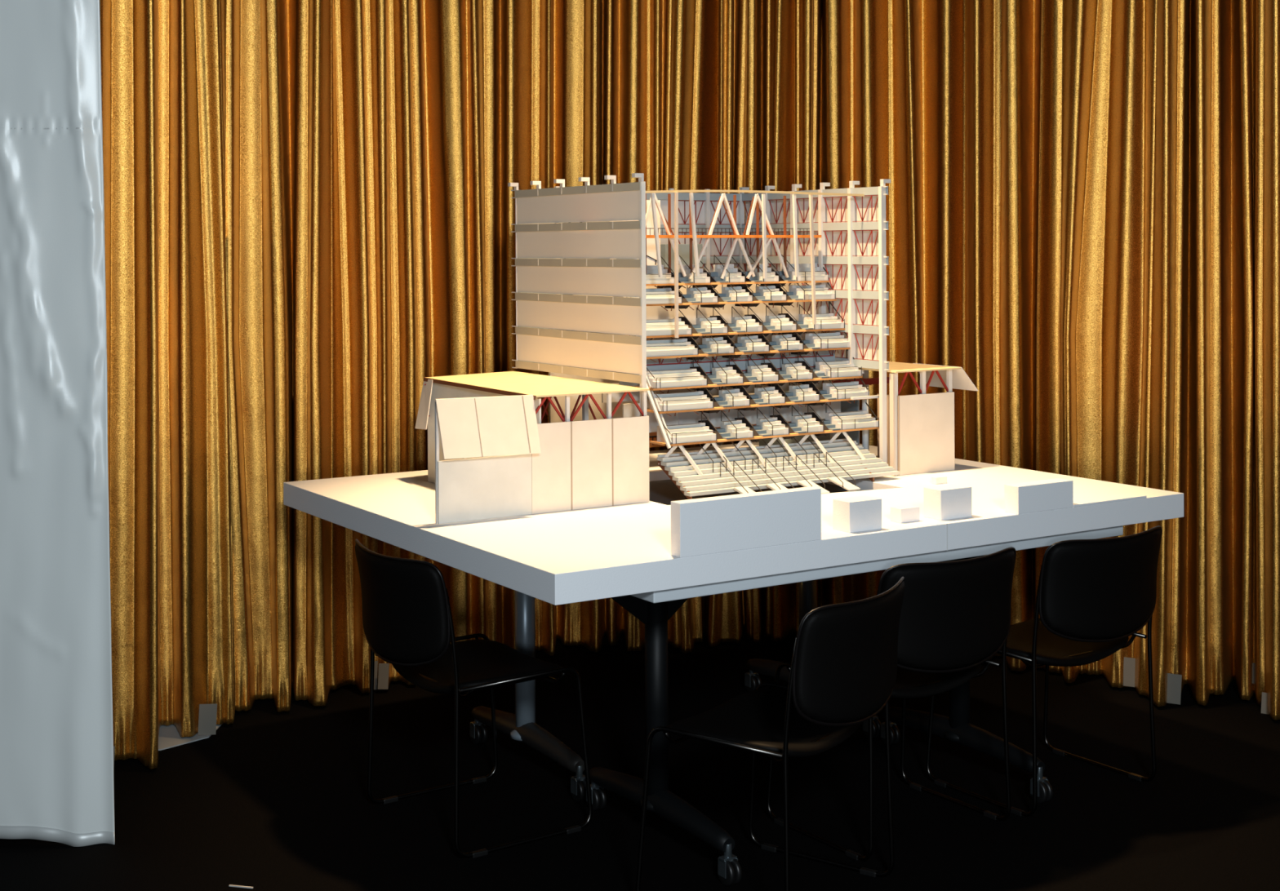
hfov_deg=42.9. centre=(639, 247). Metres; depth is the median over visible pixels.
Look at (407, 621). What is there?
chair
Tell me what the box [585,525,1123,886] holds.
folding table
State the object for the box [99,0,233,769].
curtain
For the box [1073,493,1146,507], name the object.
strip
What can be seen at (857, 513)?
foam block
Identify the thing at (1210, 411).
curtain
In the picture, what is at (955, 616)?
chair
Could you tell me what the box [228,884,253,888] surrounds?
paper scrap
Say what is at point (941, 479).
foam block
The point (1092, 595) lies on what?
chair
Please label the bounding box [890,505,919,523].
foam block
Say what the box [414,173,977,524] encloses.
model
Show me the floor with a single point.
(272, 800)
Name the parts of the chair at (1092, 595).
frame, seat, frame, backrest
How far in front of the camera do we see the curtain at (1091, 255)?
5.79 m
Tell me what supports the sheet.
on the floor
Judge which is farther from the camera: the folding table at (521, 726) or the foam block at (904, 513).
the folding table at (521, 726)
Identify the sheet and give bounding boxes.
[158,724,222,751]
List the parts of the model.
screen post, screen panel, panel, wing post, wall panel, wall panel, wall panel, wall panel, wall panel, post, panel, wing post, panel, corner post, wing post, post, post, post, beam panel, catwalk railing, handrail, railing, railing, railing, post, railing, railing, railing, handrail, railing, post, handrail, post, post, handrail, post, wing post, corner post, wing post, wing post, panel, wing post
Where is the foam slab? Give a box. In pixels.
[283,441,1183,605]
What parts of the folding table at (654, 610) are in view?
leg, leg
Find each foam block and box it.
[832,495,881,533]
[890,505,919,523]
[924,484,972,520]
[931,475,946,484]
[1004,478,1073,514]
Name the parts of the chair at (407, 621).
backrest, frame, seat, frame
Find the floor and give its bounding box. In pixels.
[0,626,1279,890]
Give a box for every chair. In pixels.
[355,538,592,858]
[635,577,905,890]
[766,546,1016,861]
[925,525,1162,817]
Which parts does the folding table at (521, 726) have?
leg, leg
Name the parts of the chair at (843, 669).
frame, seat, frame, backrest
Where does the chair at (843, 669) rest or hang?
on the floor
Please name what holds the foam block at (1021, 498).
on the foam slab
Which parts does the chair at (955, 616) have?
frame, seat, backrest, frame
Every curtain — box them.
[0,0,115,847]
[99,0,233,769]
[218,0,331,721]
[331,0,1042,693]
[1036,0,1144,688]
[1133,0,1279,719]
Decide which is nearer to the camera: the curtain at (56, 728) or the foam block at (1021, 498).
the curtain at (56, 728)
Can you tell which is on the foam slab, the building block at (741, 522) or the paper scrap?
the building block at (741, 522)
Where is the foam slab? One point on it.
(561, 557)
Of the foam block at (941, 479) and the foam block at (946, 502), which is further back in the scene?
the foam block at (941, 479)
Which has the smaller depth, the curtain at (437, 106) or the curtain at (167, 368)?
the curtain at (167, 368)
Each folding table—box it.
[469,579,880,802]
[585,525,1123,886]
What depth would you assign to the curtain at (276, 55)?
5.53 m
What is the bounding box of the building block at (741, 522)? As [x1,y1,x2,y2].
[671,486,821,557]

